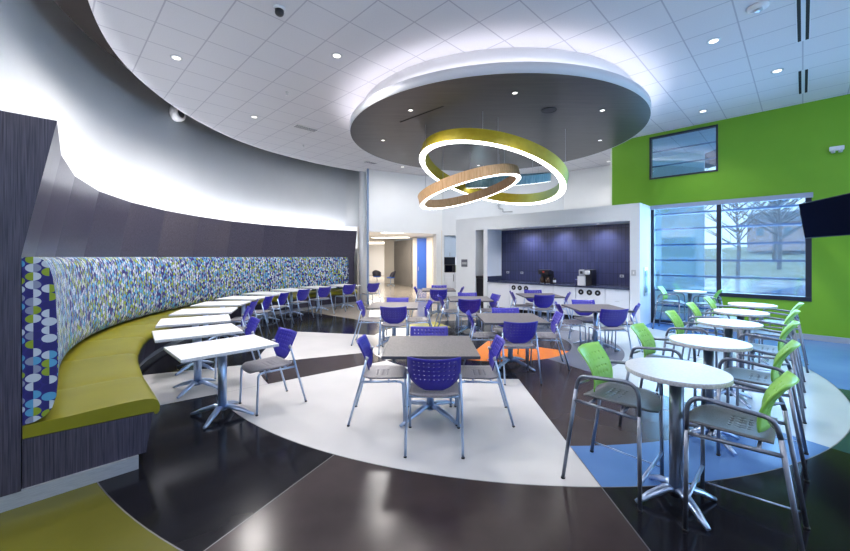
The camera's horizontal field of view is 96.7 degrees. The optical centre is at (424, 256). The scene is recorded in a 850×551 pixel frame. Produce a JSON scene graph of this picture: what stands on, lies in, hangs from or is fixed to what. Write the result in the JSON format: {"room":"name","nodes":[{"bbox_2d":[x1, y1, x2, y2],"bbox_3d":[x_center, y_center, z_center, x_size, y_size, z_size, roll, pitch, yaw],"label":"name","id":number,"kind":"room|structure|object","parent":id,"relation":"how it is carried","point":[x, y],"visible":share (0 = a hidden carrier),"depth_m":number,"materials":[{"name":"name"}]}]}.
{"room":"cafeteria","nodes":[
{"label":"cafeteria","id":0,"kind":"room"},
{"bbox_2d":[0,0,366,300],"bbox_3d":[-4.501,-1.130,5.741,3.516,5.600,17.712,0,0,4],"label":"wall","id":1,"kind":"structure","parent":0,"point":[117,136],"depth_m":7.90,"materials":[{"name":"white paint"}]},
{"bbox_2d":[0,110,56,496],"bbox_3d":[-2.809,0.305,2.440,0.030,2.521,0.620,0,0,45],"label":"partition panel","id":2,"kind":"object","parent":1,"relation":"attached to","point":[25,140],"depth_m":2.50,"materials":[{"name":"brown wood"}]},
{"bbox_2d":[169,105,185,121],"bbox_3d":[-5.838,-3.404,8.935,0.168,0.380,0.380,0,0,4],"label":"wall speaker","id":3,"kind":"object","parent":1,"relation":"attached to","point":[176,115],"visible":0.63,"depth_m":8.82,"materials":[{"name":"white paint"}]},
{"bbox_2d":[21,124,356,487],"bbox_3d":[-4.021,0.357,8.279,3.041,2.625,11.529,0,0,0],"label":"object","id":4,"kind":"structure","parent":1,"relation":"attached to","point":[71,217],"depth_m":6.69,"materials":[{"name":"brown wood"}]},
{"bbox_2d":[369,245,383,274],"bbox_3d":[-3.700,0.170,35.075,3.400,3.000,0.150,0,0,0],"label":"wall","id":5,"kind":"structure","parent":0,"point":[376,252],"depth_m":35.00,"materials":[{"name":"white paint"}]},
{"bbox_2d":[54,0,715,167],"bbox_3d":[2.500,-3.790,6.300,19.000,0.080,19.400,0,0,0],"label":"ceiling","id":6,"kind":"structure","parent":0,"point":[79,12],"depth_m":6.07,"materials":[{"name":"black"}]},
{"bbox_2d":[343,226,432,244],"bbox_3d":[-2.775,-1.120,25.100,6.450,0.060,21.800,0,0,0],"label":"ceiling","id":7,"kind":"structure","parent":0,"point":[371,234],"depth_m":20.09,"materials":[{"name":"white paint"}]},
{"bbox_2d":[384,240,395,282],"bbox_3d":[-2.260,0.270,29.501,0.720,2.800,10.601,0,0,0],"label":"wall","id":8,"kind":"structure","parent":0,"point":[388,244],"depth_m":24.20,"materials":[{"name":"beige paint"}]},
{"bbox_2d":[394,240,412,285],"bbox_3d":[-1.315,0.340,22.678,0.100,2.660,2.674,0,0,-26],"label":"wall","id":9,"kind":"structure","parent":0,"point":[403,250],"depth_m":22.49,"materials":[{"name":"paint"}]},
{"bbox_2d":[366,169,441,295],"bbox_3d":[-0.732,-0.830,14.336,3.100,5.000,0.250,0,0,-29],"label":"wall","id":10,"kind":"structure","parent":0,"point":[394,206],"depth_m":14.13,"materials":[{"name":"white paint"}]},
{"bbox_2d":[0,275,849,550],"bbox_3d":[1.280,1.670,7.580,60.000,0.001,60.000,0,0,0],"label":"floor","id":11,"kind":"structure","parent":0,"point":[192,485],"depth_m":3.00,"materials":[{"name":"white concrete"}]},
{"bbox_2d":[0,257,357,512],"bbox_3d":[-3.888,0.834,7.984,3.461,1.672,11.598,0,0,0],"label":"banquette","id":12,"kind":"object","parent":11,"relation":"on","point":[88,405],"visible":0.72,"depth_m":3.81,"materials":[{"name":"fabric"}]},
{"bbox_2d":[155,314,230,375],"bbox_3d":[-3.420,1.300,5.630,0.910,0.737,0.700,0,0,-30],"label":"table","id":13,"kind":"object","parent":11,"relation":"on","point":[195,321],"visible":0.82,"depth_m":5.54,"materials":[{"name":"laminate"}]},
{"bbox_2d":[152,323,242,398],"bbox_3d":[-2.870,1.300,4.770,0.910,0.737,0.700,0,0,-38],"label":"table","id":14,"kind":"object","parent":11,"relation":"on","point":[197,333],"visible":0.96,"depth_m":4.73,"materials":[{"name":"laminate"}]},
{"bbox_2d":[169,307,237,340],"bbox_3d":[-3.820,1.300,6.580,0.910,0.737,0.700,0,0,-18],"label":"table","id":15,"kind":"object","parent":11,"relation":"on","point":[225,310],"visible":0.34,"depth_m":6.46,"materials":[{"name":"laminate"}]},
{"bbox_2d":[163,334,278,428],"bbox_3d":[-2.140,1.300,3.990,0.700,0.737,0.910,0,0,45],"label":"table","id":16,"kind":"object","parent":11,"relation":"on","point":[220,348],"visible":1,"depth_m":3.95,"materials":[{"name":"white laminate"}]},
{"bbox_2d":[190,301,251,340],"bbox_3d":[-4.100,1.300,7.650,0.910,0.737,0.700,0,0,-8],"label":"table","id":17,"kind":"object","parent":11,"relation":"on","point":[221,304],"visible":0.61,"depth_m":7.57,"materials":[{"name":"laminate"}]},
{"bbox_2d":[214,317,268,379],"bbox_3d":[-2.513,1.264,5.150,0.596,0.819,0.508,0,0,-38],"label":"dining chair","id":18,"kind":"object","parent":11,"relation":"on","point":[253,322],"visible":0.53,"depth_m":5.30,"materials":[{"name":"purple plastic"}]},
{"bbox_2d":[215,296,269,326],"bbox_3d":[-4.190,1.300,8.720,0.910,0.737,0.700,0,0,4],"label":"table","id":19,"kind":"object","parent":11,"relation":"on","point":[242,298],"visible":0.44,"depth_m":8.68,"materials":[{"name":"laminate"}]},
{"bbox_2d":[225,299,262,337],"bbox_3d":[-3.537,1.264,7.419,0.596,0.819,0.508,0,0,-10],"label":"dining chair","id":20,"kind":"object","parent":11,"relation":"on","point":[252,305],"visible":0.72,"depth_m":7.36,"materials":[{"name":"purple plastic"}]},
{"bbox_2d":[244,296,278,334],"bbox_3d":[-3.620,1.264,8.384,0.596,0.819,0.508,0,0,1],"label":"dining chair","id":21,"kind":"object","parent":11,"relation":"on","point":[267,301],"visible":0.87,"depth_m":8.29,"materials":[{"name":"purple plastic"}]},
{"bbox_2d":[242,291,287,322],"bbox_3d":[-4.120,1.300,9.800,0.910,0.737,0.700,0,0,15],"label":"table","id":22,"kind":"object","parent":11,"relation":"on","point":[261,293],"visible":0.65,"depth_m":9.65,"materials":[{"name":"metal"}]},
{"bbox_2d":[239,327,306,415],"bbox_3d":[-1.746,1.264,4.332,0.508,0.819,0.596,0,0,45],"label":"dining chair","id":23,"kind":"object","parent":11,"relation":"on","point":[285,340],"visible":0.98,"depth_m":4.32,"materials":[{"name":"purple plastic"}]},
{"bbox_2d":[262,292,294,327],"bbox_3d":[-3.579,1.264,9.221,0.596,0.819,0.508,0,0,7],"label":"dining chair","id":24,"kind":"object","parent":11,"relation":"on","point":[282,298],"visible":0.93,"depth_m":9.14,"materials":[{"name":"purple plastic"}]},
{"bbox_2d":[270,288,311,316],"bbox_3d":[-3.830,1.300,10.820,0.910,0.737,0.700,0,0,29],"label":"table","id":25,"kind":"object","parent":11,"relation":"on","point":[291,290],"visible":0.85,"depth_m":10.78,"materials":[{"name":"metal"}]},
{"bbox_2d":[285,288,313,320],"bbox_3d":[-3.386,1.264,10.191,0.596,0.819,0.508,0,0,23],"label":"dining chair","id":26,"kind":"object","parent":11,"relation":"on","point":[301,295],"visible":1,"depth_m":10.07,"materials":[{"name":"purple plastic"}]},
{"bbox_2d":[308,286,334,315],"bbox_3d":[-3.020,1.264,11.000,0.596,0.819,0.508,0,0,34],"label":"dining chair","id":27,"kind":"object","parent":11,"relation":"on","point":[323,292],"visible":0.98,"depth_m":10.93,"materials":[{"name":"purple plastic"}]},
{"bbox_2d":[335,284,358,311],"bbox_3d":[-2.474,1.264,11.920,0.596,0.819,0.508,0,0,42],"label":"dining chair","id":28,"kind":"object","parent":11,"relation":"on","point":[347,289],"visible":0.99,"depth_m":11.83,"materials":[{"name":"purple plastic"}]},
{"bbox_2d":[359,171,363,302],"bbox_3d":[-2.330,-1.080,13.920,0.200,5.500,0.200,0,0,0],"label":"column","id":29,"kind":"structure","parent":11,"relation":"on","point":[361,174],"depth_m":13.83,"materials":[{"name":"white paint"}]},
{"bbox_2d":[351,300,383,345],"bbox_3d":[-1.100,1.264,7.360,0.596,0.819,0.508,0,0,0],"label":"dining chair","id":30,"kind":"object","parent":11,"relation":"on","point":[360,304],"visible":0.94,"depth_m":7.35,"materials":[{"name":"purple plastic"}]},
{"bbox_2d":[367,168,368,303],"bbox_3d":[-2.025,-0.730,13.395,0.070,4.800,0.070,0,0,0],"label":"steel post","id":31,"kind":"object","parent":11,"relation":"on","point":[367,168],"visible":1,"depth_m":13.36,"materials":[{"name":"grey metal"}]},
{"bbox_2d":[347,334,407,426],"bbox_3d":[-0.480,1.264,3.979,0.596,0.819,0.508,0,0,-1],"label":"dining chair","id":32,"kind":"object","parent":11,"relation":"on","point":[388,372],"visible":0.98,"depth_m":3.96,"materials":[{"name":"purple plastic"}]},
{"bbox_2d":[366,302,417,346],"bbox_3d":[-0.600,1.300,7.320,0.930,0.739,0.930,0,0,0],"label":"square table","id":33,"kind":"object","parent":11,"relation":"on","point":[375,305],"visible":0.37,"depth_m":7.24,"materials":[{"name":"laminate"}]},
{"bbox_2d":[378,306,408,354],"bbox_3d":[-0.550,1.264,6.740,0.508,0.819,0.596,0,0,0],"label":"dining chair","id":34,"kind":"object","parent":11,"relation":"on","point":[393,319],"visible":0.95,"depth_m":6.59,"materials":[{"name":"purple plastic"}]},
{"bbox_2d":[405,300,432,326],"bbox_3d":[-0.080,1.264,7.355,0.596,0.819,0.508,0,0,-6],"label":"dining chair","id":35,"kind":"object","parent":11,"relation":"on","point":[429,303],"visible":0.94,"depth_m":7.35,"materials":[{"name":"purple plastic"}]},
{"bbox_2d":[407,326,451,406],"bbox_3d":[0.050,1.264,4.480,0.508,0.819,0.596,0,0,0],"label":"dining chair","id":36,"kind":"object","parent":11,"relation":"on","point":[414,330],"visible":0.23,"depth_m":4.66,"materials":[{"name":"purple plastic"}]},
{"bbox_2d":[381,336,480,426],"bbox_3d":[0.055,1.300,4.000,0.930,0.739,0.930,0,0,0],"label":"square table","id":37,"kind":"object","parent":11,"relation":"on","point":[397,347],"visible":0.89,"depth_m":3.88,"materials":[{"name":"grey laminate"}]},
{"bbox_2d":[403,356,464,458],"bbox_3d":[0.084,1.264,3.420,0.508,0.819,0.596,0,0,2],"label":"dining chair","id":38,"kind":"object","parent":11,"relation":"on","point":[435,384],"visible":1,"depth_m":3.27,"materials":[{"name":"purple plastic"}]},
{"bbox_2d":[429,289,447,320],"bbox_3d":[0.360,1.264,10.200,0.508,0.819,0.596,0,0,0],"label":"dining chair","id":39,"kind":"object","parent":11,"relation":"on","point":[435,293],"visible":0.8,"depth_m":10.04,"materials":[{"name":"purple plastic"}]},
{"bbox_2d":[434,294,461,332],"bbox_3d":[0.510,1.264,8.495,0.596,0.819,0.508,0,0,-6],"label":"dining chair","id":40,"kind":"object","parent":11,"relation":"on","point":[442,302],"visible":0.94,"depth_m":8.41,"materials":[{"name":"purple plastic"}]},
{"bbox_2d":[444,272,455,296],"bbox_3d":[1.002,1.145,15.250,0.465,1.050,0.500,0,0,0],"label":"base cabinet","id":41,"kind":"object","parent":11,"relation":"on","point":[449,278],"visible":0.53,"depth_m":15.03,"materials":[{"name":"white"}]},
{"bbox_2d":[456,299,482,338],"bbox_3d":[0.915,1.264,7.920,0.508,0.819,0.596,0,0,0],"label":"dining chair","id":42,"kind":"object","parent":11,"relation":"on","point":[474,305],"visible":0.77,"depth_m":7.77,"materials":[{"name":"purple plastic"}]},
{"bbox_2d":[448,296,493,333],"bbox_3d":[1.000,1.300,8.500,0.930,0.739,0.930,0,0,0],"label":"square table","id":43,"kind":"object","parent":11,"relation":"on","point":[451,298],"visible":0.71,"depth_m":8.46,"materials":[{"name":"laminate"}]},
{"bbox_2d":[97,360,849,550],"bbox_3d":[1.317,1.669,3.080,9.615,0.001,9.000,0,0,0],"label":"trim","id":44,"kind":"structure","parent":11,"relation":"on","point":[386,360],"depth_m":2.80,"materials":[{"name":"grey metal"}]},
{"bbox_2d":[463,310,500,369],"bbox_3d":[0.870,1.264,5.865,0.596,0.819,0.508,0,0,6],"label":"dining chair","id":45,"kind":"object","parent":11,"relation":"on","point":[473,333],"visible":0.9,"depth_m":5.76,"materials":[{"name":"purple plastic"}]},
{"bbox_2d":[454,334,514,426],"bbox_3d":[0.600,1.264,3.967,0.596,0.819,0.508,0,0,3],"label":"dining chair","id":46,"kind":"object","parent":11,"relation":"on","point":[488,372],"visible":0.88,"depth_m":3.95,"materials":[{"name":"purple plastic"}]},
{"bbox_2d":[474,293,500,330],"bbox_3d":[1.468,1.264,8.662,0.596,0.819,0.508,0,0,-14],"label":"dining chair","id":47,"kind":"object","parent":11,"relation":"on","point":[495,297],"visible":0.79,"depth_m":8.72,"materials":[{"name":"purple plastic"}]},
{"bbox_2d":[488,282,509,307],"bbox_3d":[2.566,1.236,12.099,0.792,0.868,0.762,0,0,45],"label":"base cabinet","id":48,"kind":"object","parent":11,"relation":"on","point":[502,289],"visible":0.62,"depth_m":11.75,"materials":[{"name":"white"}]},
{"bbox_2d":[490,307,526,362],"bbox_3d":[1.360,1.264,6.220,0.508,0.819,0.596,0,0,0],"label":"dining chair","id":49,"kind":"object","parent":11,"relation":"on","point":[494,310],"visible":0.27,"depth_m":6.40,"materials":[{"name":"purple plastic"}]},
{"bbox_2d":[476,313,550,370],"bbox_3d":[1.310,1.300,5.800,0.930,0.739,0.930,0,0,0],"label":"square table","id":50,"kind":"object","parent":11,"relation":"on","point":[486,318],"visible":0.84,"depth_m":5.71,"materials":[{"name":"laminate"}]},
{"bbox_2d":[495,321,541,384],"bbox_3d":[1.272,1.264,5.220,0.508,0.819,0.596,0,0,-2],"label":"dining chair","id":51,"kind":"object","parent":11,"relation":"on","point":[515,341],"visible":0.93,"depth_m":5.07,"materials":[{"name":"purple plastic"}]},
{"bbox_2d":[510,283,532,312],"bbox_3d":[3.114,1.236,11.544,0.752,0.868,0.771,0,0,45],"label":"base cabinet","id":52,"kind":"object","parent":11,"relation":"on","point":[515,288],"visible":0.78,"depth_m":11.29,"materials":[{"name":"white"}]},
{"bbox_2d":[528,295,556,330],"bbox_3d":[2.720,1.264,8.770,0.508,0.819,0.596,0,0,0],"label":"dining chair","id":53,"kind":"object","parent":11,"relation":"on","point":[541,301],"visible":0.98,"depth_m":8.63,"materials":[{"name":"purple plastic"}]},
{"bbox_2d":[532,285,553,315],"bbox_3d":[3.619,1.236,11.045,0.652,0.868,0.762,0,0,45],"label":"base cabinet","id":54,"kind":"object","parent":11,"relation":"on","point":[545,288],"visible":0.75,"depth_m":10.73,"materials":[{"name":"white"}]},
{"bbox_2d":[487,276,628,289],"bbox_3d":[3.749,0.710,10.899,0.805,0.180,4.166,0,0,-45],"label":"countertop","id":55,"kind":"structure","parent":54,"relation":"on","point":[498,279],"depth_m":10.81,"materials":[{"name":"grey stone"}]},
{"bbox_2d":[538,270,553,283],"bbox_3d":[3.512,0.568,11.006,0.408,0.395,0.340,0,0,-45],"label":"coffee brewer","id":56,"kind":"object","parent":55,"relation":"on","point":[547,276],"visible":0.96,"depth_m":10.95,"materials":[{"name":"black plastic"}]},
{"bbox_2d":[576,269,595,285],"bbox_3d":[4.346,0.552,10.235,0.420,0.425,0.430,0,0,-45],"label":"coffee machine","id":57,"kind":"object","parent":55,"relation":"on","point":[587,277],"visible":1,"depth_m":10.09,"materials":[{"name":"black plastic"}]},
{"bbox_2d":[530,311,570,370],"bbox_3d":[1.879,1.264,5.832,0.596,0.819,0.508,0,0,9],"label":"dining chair","id":58,"kind":"object","parent":11,"relation":"on","point":[557,316],"visible":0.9,"depth_m":5.78,"materials":[{"name":"purple plastic"}]},
{"bbox_2d":[456,203,650,325],"bbox_3d":[3.417,0.190,11.334,5.718,2.960,0.920,0,0,45],"label":"surround","id":59,"kind":"object","parent":11,"relation":"on","point":[478,240],"visible":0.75,"depth_m":10.62,"materials":[{"name":"white paint"}]},
{"bbox_2d":[554,286,575,318],"bbox_3d":[4.072,1.236,10.593,0.612,0.868,0.762,0,0,45],"label":"base cabinet","id":60,"kind":"object","parent":11,"relation":"on","point":[559,290],"visible":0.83,"depth_m":10.30,"materials":[{"name":"white"}]},
{"bbox_2d":[550,301,586,348],"bbox_3d":[2.671,1.264,7.060,0.596,0.819,0.508,0,0,11],"label":"dining chair","id":61,"kind":"object","parent":11,"relation":"on","point":[565,321],"visible":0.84,"depth_m":6.89,"materials":[{"name":"purple plastic"}]},
{"bbox_2d":[568,299,605,344],"bbox_3d":[3.180,1.264,7.430,0.508,0.819,0.596,0,0,0],"label":"dining chair","id":62,"kind":"object","parent":11,"relation":"on","point":[583,319],"visible":0.59,"depth_m":7.53,"materials":[{"name":"purple plastic"}]},
{"bbox_2d":[576,287,604,316],"bbox_3d":[4.556,1.236,10.101,0.752,0.868,0.771,0,0,45],"label":"base cabinet","id":63,"kind":"object","parent":11,"relation":"on","point":[598,294],"visible":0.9,"depth_m":9.80,"materials":[{"name":"white"}]},
{"bbox_2d":[561,304,634,350],"bbox_3d":[3.150,1.300,6.980,0.930,0.739,0.930,0,0,0],"label":"square table","id":64,"kind":"object","parent":11,"relation":"on","point":[595,309],"visible":0.77,"depth_m":6.95,"materials":[{"name":"laminate"}]},
{"bbox_2d":[588,309,632,358],"bbox_3d":[3.140,1.264,6.430,0.508,0.819,0.596,0,0,0],"label":"dining chair","id":65,"kind":"object","parent":11,"relation":"on","point":[607,318],"visible":0.98,"depth_m":6.29,"materials":[{"name":"purple plastic"}]},
{"bbox_2d":[561,341,663,512],"bbox_3d":[1.435,1.185,2.850,0.594,0.976,0.583,0,0,45],"label":"bar stool","id":66,"kind":"object","parent":11,"relation":"on","point":[607,388],"visible":0.98,"depth_m":2.80,"materials":[{"name":"plastic"}]},
{"bbox_2d":[605,289,629,324],"bbox_3d":[5.025,1.236,9.630,0.775,0.868,0.562,0,0,-45],"label":"base cabinet","id":67,"kind":"object","parent":11,"relation":"on","point":[615,297],"visible":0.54,"depth_m":9.34,"materials":[{"name":"white"}]},
{"bbox_2d":[607,303,642,351],"bbox_3d":[3.721,1.264,6.992,0.596,0.819,0.508,0,0,34],"label":"dining chair","id":68,"kind":"object","parent":11,"relation":"on","point":[637,306],"visible":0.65,"depth_m":6.85,"materials":[{"name":"purple plastic"}]},
{"bbox_2d":[618,323,696,445],"bbox_3d":[2.315,1.185,3.725,0.594,0.976,0.583,0,0,45],"label":"bar stool","id":69,"kind":"object","parent":11,"relation":"on","point":[642,332],"visible":0.57,"depth_m":3.79,"materials":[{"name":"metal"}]},
{"bbox_2d":[652,286,685,328],"bbox_3d":[5.685,1.185,8.775,0.594,0.976,0.583,0,0,45],"label":"bar stool","id":70,"kind":"object","parent":11,"relation":"on","point":[665,294],"visible":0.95,"depth_m":8.76,"materials":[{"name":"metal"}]},
{"bbox_2d":[625,357,733,530],"bbox_3d":[1.710,1.217,2.575,0.610,0.904,0.610,0,0,0],"label":"bar table","id":71,"kind":"object","parent":11,"relation":"on","point":[675,373],"visible":0.98,"depth_m":2.54,"materials":[{"name":"grey laminate"}]},
{"bbox_2d":[655,310,717,390],"bbox_3d":[3.285,1.185,4.705,0.594,0.976,0.583,0,0,45],"label":"bar stool","id":72,"kind":"object","parent":11,"relation":"on","point":[678,323],"visible":0.5,"depth_m":4.72,"materials":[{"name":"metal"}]},
{"bbox_2d":[674,290,706,333],"bbox_3d":[5.960,1.217,8.500,0.610,0.904,0.610,0,0,0],"label":"bar table","id":73,"kind":"object","parent":11,"relation":"on","point":[690,292],"visible":0.72,"depth_m":8.46,"materials":[{"name":"laminate"}]},
{"bbox_2d":[681,302,729,368],"bbox_3d":[4.155,1.185,5.575,0.594,0.976,0.583,0,0,45],"label":"bar stool","id":74,"kind":"object","parent":11,"relation":"on","point":[697,314],"visible":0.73,"depth_m":5.55,"materials":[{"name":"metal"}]},
{"bbox_2d":[692,289,724,335],"bbox_3d":[6.206,1.185,8.254,0.594,0.976,0.583,0,0,45],"label":"bar stool","id":75,"kind":"object","parent":11,"relation":"on","point":[714,298],"visible":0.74,"depth_m":8.17,"materials":[{"name":"metal"}]},
{"bbox_2d":[669,334,752,455],"bbox_3d":[2.590,1.217,3.450,0.610,0.904,0.610,0,0,0],"label":"bar table","id":76,"kind":"object","parent":11,"relation":"on","point":[708,344],"visible":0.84,"depth_m":3.41,"materials":[{"name":"laminate"}]},
{"bbox_2d":[697,297,740,355],"bbox_3d":[5.005,1.185,6.375,0.594,0.976,0.583,0,0,45],"label":"bar stool","id":77,"kind":"object","parent":11,"relation":"on","point":[709,300],"visible":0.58,"depth_m":6.46,"materials":[{"name":"metal"}]},
{"bbox_2d":[697,318,762,408],"bbox_3d":[3.560,1.217,4.430,0.610,0.904,0.610,0,0,0],"label":"bar table","id":78,"kind":"object","parent":11,"relation":"on","point":[728,325],"visible":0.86,"depth_m":4.39,"materials":[{"name":"laminate"}]},
{"bbox_2d":[713,309,769,368],"bbox_3d":[4.430,1.217,5.300,0.610,0.904,0.610,0,0,0],"label":"bar table","id":79,"kind":"object","parent":11,"relation":"on","point":[740,313],"visible":0.56,"depth_m":5.26,"materials":[{"name":"laminate"}]},
{"bbox_2d":[682,370,810,550],"bbox_3d":[1.956,1.185,2.329,0.594,0.976,0.583,0,0,45],"label":"bar stool","id":80,"kind":"object","parent":11,"relation":"on","point":[760,426],"visible":0.92,"depth_m":2.29,"materials":[{"name":"plastic"}]},
{"bbox_2d":[728,302,777,364],"bbox_3d":[5.280,1.217,6.100,0.610,0.904,0.610,0,0,0],"label":"bar table","id":81,"kind":"object","parent":11,"relation":"on","point":[751,306],"visible":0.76,"depth_m":6.06,"materials":[{"name":"laminate"}]},
{"bbox_2d":[716,339,809,482],"bbox_3d":[2.836,1.185,3.204,0.594,0.976,0.583,0,0,45],"label":"bar stool","id":82,"kind":"object","parent":11,"relation":"on","point":[740,374],"visible":0.81,"depth_m":3.16,"materials":[{"name":"metal"}]},
{"bbox_2d":[736,320,806,423],"bbox_3d":[3.806,1.185,4.184,0.594,0.976,0.583,0,0,45],"label":"bar stool","id":83,"kind":"object","parent":11,"relation":"on","point":[781,341],"visible":0.69,"depth_m":4.14,"materials":[{"name":"metal"}]},
{"bbox_2d":[747,309,805,392],"bbox_3d":[4.676,1.185,5.054,0.594,0.976,0.583,0,0,45],"label":"bar stool","id":84,"kind":"object","parent":11,"relation":"on","point":[795,312],"visible":0.67,"depth_m":5.00,"materials":[{"name":"metal"}]},
{"bbox_2d":[757,302,808,372],"bbox_3d":[5.526,1.185,5.854,0.594,0.976,0.583,0,0,45],"label":"bar stool","id":85,"kind":"object","parent":11,"relation":"on","point":[760,341],"visible":0.44,"depth_m":5.81,"materials":[{"name":"metal"}]},
{"bbox_2d":[413,230,441,287],"bbox_3d":[0.309,0.310,18.292,1.084,2.720,6.682,0,0,-12],"label":"wall","id":86,"kind":"structure","parent":0,"point":[429,239],"depth_m":19.71,"materials":[{"name":"white paint"}]},
{"bbox_2d":[417,238,426,288],"bbox_3d":[-0.120,0.340,19.975,0.600,2.660,0.150,0,0,0],"label":"door","id":87,"kind":"structure","parent":86,"relation":"in","point":[421,242],"depth_m":19.95,"materials":[{"name":"blue paint"}]},
{"bbox_2d":[88,0,849,176],"bbox_3d":[3.126,-3.160,6.200,16.748,0.060,18.800,0,0,0],"label":"ceiling","id":88,"kind":"structure","parent":0,"point":[240,60],"depth_m":5.73,"materials":[{"name":"tile"}]},
{"bbox_2d":[350,47,651,170],"bbox_3d":[1.470,-2.878,8.480,6.200,0.504,6.200,0,0,0],"label":"disk","id":89,"kind":"object","parent":88,"relation":"attached to","point":[474,89],"visible":0.9,"depth_m":6.65,"materials":[{"name":"white paint"}]},
{"bbox_2d":[418,125,520,209],"bbox_3d":[0.925,-1.849,8.008,2.160,1.562,2.188,0,0,0],"label":"pendant","id":90,"kind":"object","parent":89,"relation":"hanging from","point":[512,170],"visible":0.99,"depth_m":7.45,"materials":[{"name":"brown wood"}]},
{"bbox_2d":[420,173,520,209],"bbox_3d":[0.949,-1.353,8.000,2.105,0.570,2.166,0,0,0],"label":"diffuser","id":91,"kind":"object","parent":90,"relation":"attached to","point":[457,179],"depth_m":7.86,"materials":[{"name":"white"}]},
{"bbox_2d":[419,128,568,204],"bbox_3d":[1.440,-1.944,8.232,3.134,1.372,3.188,0,0,0],"label":"pendant","id":92,"kind":"object","parent":89,"relation":"hanging from","point":[510,142],"visible":0.84,"depth_m":7.12,"materials":[{"name":"yellow metal"}]},
{"bbox_2d":[465,159,550,187],"bbox_3d":[2.111,-2.140,9.878,2.248,0.980,2.229,0,0,0],"label":"pendant","id":93,"kind":"object","parent":89,"relation":"hanging from","point":[532,178],"visible":0.79,"depth_m":9.00,"materials":[{"name":"teal metal"}]},
{"bbox_2d":[746,1,769,13],"bbox_3d":[4.160,-3.098,4.720,0.220,0.065,0.220,0,0,0],"label":"smoke detector","id":94,"kind":"object","parent":88,"relation":"attached to","point":[757,7],"visible":1,"depth_m":4.68,"materials":[{"name":"white paint"}]},
{"bbox_2d":[795,0,810,42],"bbox_3d":[4.854,-3.127,4.847,0.140,0.006,1.760,0,0,45],"label":"ceiling vent","id":95,"kind":"object","parent":88,"relation":"in","point":[803,7],"visible":1,"depth_m":4.97,"materials":[{"name":"black"}]},
{"bbox_2d":[797,68,808,93],"bbox_3d":[6.774,-3.127,6.767,0.140,0.006,1.290,0,0,45],"label":"ceiling vent","id":96,"kind":"object","parent":88,"relation":"in","point":[803,75],"visible":1,"depth_m":6.72,"materials":[{"name":"black"}]},
{"bbox_2d":[442,173,563,295],"bbox_3d":[2.910,-0.830,14.564,4.586,5.000,0.202,0,0,13],"label":"wall","id":97,"kind":"structure","parent":0,"point":[480,208],"depth_m":14.58,"materials":[{"name":"white paint"}]},
{"bbox_2d":[444,236,455,256],"bbox_3d":[1.002,-0.410,15.205,0.465,0.840,0.390,0,0,0],"label":"upper cabinet","id":98,"kind":"object","parent":97,"relation":"attached to","point":[449,241],"visible":0.98,"depth_m":15.03,"materials":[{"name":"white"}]},
{"bbox_2d":[502,223,628,285],"bbox_3d":[4.066,-0.040,11.208,4.182,1.680,0.060,0,0,45],"label":"tiled wall","id":99,"kind":"structure","parent":0,"point":[565,251],"depth_m":11.04,"materials":[{"name":"blue tile"}]},
{"bbox_2d":[564,148,704,311],"bbox_3d":[6.711,-0.830,12.240,3.182,5.000,3.640,0,0,0],"label":"wall","id":100,"kind":"structure","parent":0,"point":[590,187],"depth_m":11.64,"materials":[{"name":"white paint"}]},
{"bbox_2d":[612,94,849,337],"bbox_3d":[8.303,-0.755,7.203,8.910,4.850,0.150,0,0,45],"label":"wall","id":101,"kind":"structure","parent":0,"point":[785,150],"depth_m":7.90,"materials":[{"name":"green paint"}]},
{"bbox_2d":[649,124,717,179],"bbox_3d":[6.283,-2.510,9.216,0.160,1.080,1.400,0,0,-45],"label":"window","id":102,"kind":"structure","parent":101,"relation":"in","point":[716,125],"depth_m":9.19,"materials":[{"name":"black"}]},
{"bbox_2d":[650,192,812,324],"bbox_3d":[6.819,0.185,8.666,2.908,2.970,0.220,0,0,45],"label":"window","id":103,"kind":"structure","parent":101,"relation":"in","point":[808,196],"depth_m":8.64,"materials":[{"name":"black"}]},
{"bbox_2d":[733,329,849,343],"bbox_3d":[9.064,1.615,6.326,6.592,0.110,0.020,0,0,45],"label":"baseboard","id":104,"kind":"structure","parent":101,"relation":"attached to","point":[805,336],"depth_m":7.47,"materials":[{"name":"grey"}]},
{"bbox_2d":[799,193,849,238],"bbox_3d":[7.272,-0.707,6.807,0.608,0.688,1.899,0,0,37],"label":"television","id":105,"kind":"object","parent":101,"relation":"attached to","point":[826,217],"visible":1,"depth_m":6.73,"materials":[{"name":"black"}]},
{"label":"outside","id":106,"kind":"structure","parent":0,"visible":0},
{"bbox_2d":[705,247,804,281],"bbox_3d":[53.000,0.067,43.750,96.000,3.973,72.500,0,0,0],"label":"hill","id":107,"kind":"structure","parent":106,"point":[747,269],"depth_m":37.62,"materials":[{"name":"white snow"}]},
{"bbox_2d":[705,200,777,278],"bbox_3d":[23.868,-2.977,28.979,7.762,9.306,9.462,0,0,23],"label":"bare tree","id":108,"kind":"object","parent":107,"relation":"on","point":[737,231],"visible":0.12,"depth_m":28.90,"materials":[{"name":"grey plant"}]},
{"bbox_2d":[723,198,804,269],"bbox_3d":[30.561,-4.077,32.779,10.128,10.306,10.519,0,0,-28],"label":"bare tree","id":109,"kind":"object","parent":107,"relation":"on","point":[779,219],"visible":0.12,"depth_m":31.94,"materials":[{"name":"grey plant"}]},
{"bbox_2d":[730,198,800,259],"bbox_3d":[35.835,-5.577,40.246,11.702,12.306,11.614,0,0,14],"label":"bare tree","id":110,"kind":"object","parent":107,"relation":"on","point":[774,252],"visible":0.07,"depth_m":39.94,"materials":[{"name":"grey plant"}]},
{"bbox_2d":[745,210,804,250],"bbox_3d":[56.000,-3.930,56.000,7.600,6.000,12.600,0,0,-44],"label":"house","id":111,"kind":"structure","parent":107,"relation":"on","point":[758,234],"depth_m":55.95,"materials":[{"name":"grey"}]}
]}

